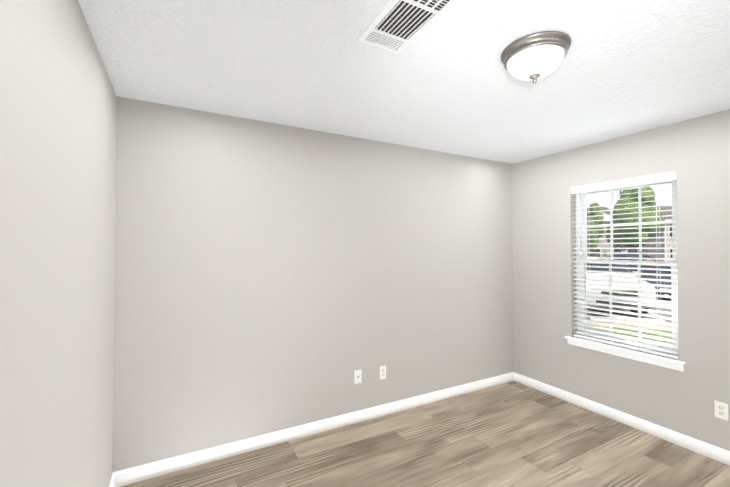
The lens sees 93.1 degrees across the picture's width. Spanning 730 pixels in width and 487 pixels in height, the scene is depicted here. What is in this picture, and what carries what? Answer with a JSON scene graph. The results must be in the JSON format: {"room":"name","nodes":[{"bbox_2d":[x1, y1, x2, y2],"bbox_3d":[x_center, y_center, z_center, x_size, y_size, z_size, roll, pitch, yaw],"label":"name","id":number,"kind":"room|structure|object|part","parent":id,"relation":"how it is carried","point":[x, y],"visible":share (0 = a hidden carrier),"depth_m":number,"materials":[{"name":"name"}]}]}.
{"room":"empty bedroom","nodes":[
{"label":"empty bedroom","id":0,"kind":"room"},
{"bbox_2d":[0,0,116,486],"bbox_3d":[-0.876,0.271,0.741,0.140,2.440,3.440,0,-1,-28],"label":"wall","id":1,"kind":"structure","parent":0,"point":[58,102],"depth_m":1.11,"materials":[{"name":"grey paint"}]},
{"bbox_2d":[109,473,114,486],"bbox_3d":[-0.809,1.445,0.760,0.013,0.092,3.134,0,-1,-28],"label":"baseboard","id":2,"kind":"structure","parent":1,"relation":"attached to","point":[112,482],"depth_m":2.10,"materials":[{"name":"white wood"}]},
{"bbox_2d":[113,96,512,471],"bbox_3d":[0.019,0.305,3.101,3.680,2.440,0.140,0,-1,-28],"label":"wall","id":3,"kind":"structure","parent":0,"point":[271,277],"depth_m":2.68,"materials":[{"name":"grey paint"}]},
{"bbox_2d":[113,372,513,486],"bbox_3d":[0.056,1.478,3.017,3.680,0.092,0.013,0,-1,-28],"label":"baseboard","id":4,"kind":"structure","parent":3,"relation":"attached to","point":[158,468],"depth_m":2.65,"materials":[{"name":"white wood"}]},
{"bbox_2d":[354,369,361,383],"bbox_3d":[-0.058,1.140,2.958,0.070,0.115,0.017,0,-1,-28],"label":"outlet","id":5,"kind":"object","parent":3,"relation":"attached to","point":[357,376],"visible":1,"depth_m":2.96,"materials":[{"name":"white plastic"}]},
{"bbox_2d":[379,366,385,379],"bbox_3d":[0.160,1.149,3.080,0.070,0.115,0.009,0,-1,-28],"label":"electrical outlet","id":6,"kind":"object","parent":3,"relation":"attached to","point":[382,372],"visible":1,"depth_m":3.07,"materials":[{"name":"white plastic"}]},
{"bbox_2d":[78,0,729,163],"bbox_3d":[0.804,-0.996,1.668,3.960,0.120,3.440,0,-1,-28],"label":"ceiling","id":7,"kind":"structure","parent":0,"point":[446,82],"depth_m":1.84,"materials":[{"name":"white paint"}]},
{"bbox_2d":[356,0,457,53],"bbox_3d":[0.166,-0.933,1.450,0.230,0.011,0.445,0,-1,-28],"label":"ceiling vent","id":8,"kind":"object","parent":7,"relation":"in","point":[393,26],"visible":1,"depth_m":1.46,"materials":[{"name":"white metal"}]},
{"bbox_2d":[501,31,570,83],"bbox_3d":[0.822,-0.855,1.676,0.306,0.162,0.306,0,-1,-28],"label":"ceiling light","id":9,"kind":"object","parent":7,"relation":"attached to","point":[534,57],"visible":1,"depth_m":1.59,"materials":[{"name":"white glass"}]},
{"bbox_3d":[0.822,-0.851,1.676,0.255,0.082,0.255,0,-1,-28],"label":"lamp shade","id":10,"kind":"part","parent":9,"relation":"part of","materials":[{"name":"white glass"}]},
{"bbox_2d":[119,381,729,486],"bbox_3d":[0.804,1.564,1.631,3.960,0.120,3.440,0,-1,-28],"label":"floor","id":11,"kind":"structure","parent":0,"point":[512,434],"depth_m":2.48,"materials":[{"name":"brown wood"}]},
{"bbox_2d":[512,109,729,450],"bbox_3d":[2.484,0.297,2.558,0.140,2.440,3.440,0,-1,-28],"label":"wall","id":12,"kind":"structure","parent":0,"point":[694,153],"depth_m":2.82,"materials":[{"name":"grey paint"}]},
{"bbox_2d":[514,372,729,464],"bbox_3d":[2.417,1.471,2.505,0.013,0.092,3.134,0,-1,-28],"label":"baseboard","id":13,"kind":"structure","parent":12,"relation":"attached to","point":[696,445],"depth_m":2.85,"materials":[{"name":"white wood"}]},
{"bbox_2d":[564,336,685,364],"bbox_3d":[2.194,0.897,2.978,0.138,0.018,0.894,0,-1,-28],"label":"window sill","id":14,"kind":"structure","parent":12,"relation":"attached to","point":[662,358],"depth_m":2.87,"materials":[{"name":"white wood"}]},
{"bbox_2d":[567,339,683,371],"bbox_3d":[2.170,0.935,2.964,0.017,0.058,0.870,0,-1,-28],"label":"apron","id":15,"kind":"object","parent":12,"relation":"attached to","point":[666,364],"visible":0.78,"depth_m":2.88,"materials":[{"name":"white wood"}]},
{"bbox_2d":[576,180,678,354],"bbox_3d":[2.282,0.169,3.036,0.062,1.440,0.810,0,-1,-28],"label":"window","id":16,"kind":"structure","parent":12,"relation":"in","point":[578,214],"depth_m":3.02,"materials":[{"name":"white plastic"}]},
{"bbox_2d":[571,171,678,359],"bbox_3d":[2.208,0.169,2.996,0.066,1.437,0.802,0,-1,-28],"label":"window blinds","id":17,"kind":"object","parent":16,"relation":"attached to","point":[647,179],"visible":0.88,"depth_m":2.93,"materials":[{"name":"white plastic"}]},
{"bbox_2d":[597,258,654,260],"bbox_3d":[2.268,0.138,3.029,0.030,0.021,0.430,0,-1,-28],"label":"lock","id":18,"kind":"object","parent":16,"relation":"attached to","point":[644,260],"visible":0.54,"depth_m":2.88,"materials":[{"name":"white metal"}]},
{"bbox_2d":[594,332,658,346],"bbox_3d":[2.255,0.831,3.012,0.008,0.012,0.490,0,-1,-28],"label":"lift","id":19,"kind":"object","parent":16,"relation":"attached to","point":[646,343],"visible":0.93,"depth_m":2.85,"materials":[{"name":"white plastic"}]},
{"bbox_3d":[2.270,0.493,3.025,0.003,0.628,0.672,0,-1,-28],"label":"sash glass","id":20,"kind":"part","parent":16,"relation":"part of","materials":[{"name":"clear glass"}]},
{"bbox_3d":[2.295,-0.167,3.048,0.026,0.703,0.746,0,-1,-28],"label":"window sash","id":21,"kind":"part","parent":16,"relation":"part of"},
{"bbox_3d":[2.270,0.503,3.025,0.026,0.709,0.746,0,-1,-28],"label":"window sash","id":22,"kind":"part","parent":16,"relation":"part of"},
{"bbox_3d":[2.295,-0.163,3.048,0.003,0.632,0.672,0,-1,-28],"label":"sash glass","id":23,"kind":"part","parent":16,"relation":"part of","materials":[{"name":"clear glass"}]},
{"bbox_2d":[714,400,728,420],"bbox_3d":[2.476,1.160,2.405,0.009,0.115,0.070,0,-1,-28],"label":"electrical outlet","id":24,"kind":"object","parent":12,"relation":"attached to","point":[721,410],"visible":1,"depth_m":2.40,"materials":[{"name":"white plastic"}]},
{"label":"outside","id":25,"kind":"structure","parent":0,"visible":0},
{"bbox_2d":[587,326,671,343],"bbox_3d":[43.201,2.742,45.486,200.000,0.200,200.000,0,-1,-28],"label":"ground","id":26,"kind":"structure","parent":25,"point":[658,335],"depth_m":8.06,"materials":[{"name":"green plant"}]},
{"bbox_2d":[587,201,603,256],"bbox_3d":[18.862,-0.567,28.588,1.490,5.927,1.508,0,-1,15],"label":"slim tree","id":27,"kind":"object","parent":26,"relation":"on","point":[596,217],"depth_m":28.18,"materials":[{"name":"green plant"}]},
{"bbox_2d":[587,207,626,256],"bbox_3d":[25.927,-1.361,50.479,18.940,8.150,10.780,0,-1,0],"label":"building","id":28,"kind":"structure","parent":26,"relation":"on","point":[602,240],"depth_m":45.46,"materials":[{"name":"grey"}]},
{"bbox_2d":[586,298,671,329],"bbox_3d":[21.823,2.458,35.574,105.000,0.180,60.020,0,-1,15],"label":"lot","id":29,"kind":"structure","parent":26,"relation":"on","point":[636,321],"depth_m":9.58,"materials":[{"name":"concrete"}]},
{"bbox_2d":[586,256,655,315],"bbox_3d":[7.615,1.293,11.716,2.240,1.684,4.618,0,-1,15],"label":"suv","id":30,"kind":"object","parent":29,"relation":"on","point":[622,284],"depth_m":9.72,"materials":[{"name":"white paint"}]},
{"bbox_2d":[608,254,656,260],"bbox_3d":[16.265,1.439,21.717,2.240,1.684,4.618,0,-1,15],"label":"car","id":31,"kind":"object","parent":29,"relation":"on","point":[632,255],"depth_m":20.11,"materials":[{"name":"grey paint"}]},
{"bbox_2d":[621,264,670,298],"bbox_3d":[11.217,1.445,13.549,2.200,1.434,4.738,0,-1,15],"label":"sedan","id":32,"kind":"object","parent":29,"relation":"on","point":[656,277],"depth_m":12.72,"materials":[{"name":"grey paint"}]},
{"bbox_2d":[606,187,664,251],"bbox_3d":[25.651,-1.767,32.998,3.808,8.453,4.248,0,-1,15],"label":"tree","id":33,"kind":"object","parent":26,"relation":"on","point":[651,193],"depth_m":31.75,"materials":[{"name":"green plant"}]},
{"bbox_2d":[627,206,672,261],"bbox_3d":[47.499,-1.365,50.197,18.940,8.150,10.780,0,-1,-7],"label":"building","id":34,"kind":"structure","parent":26,"relation":"on","point":[662,239],"depth_m":45.65,"materials":[{"name":"beige"}]}
]}

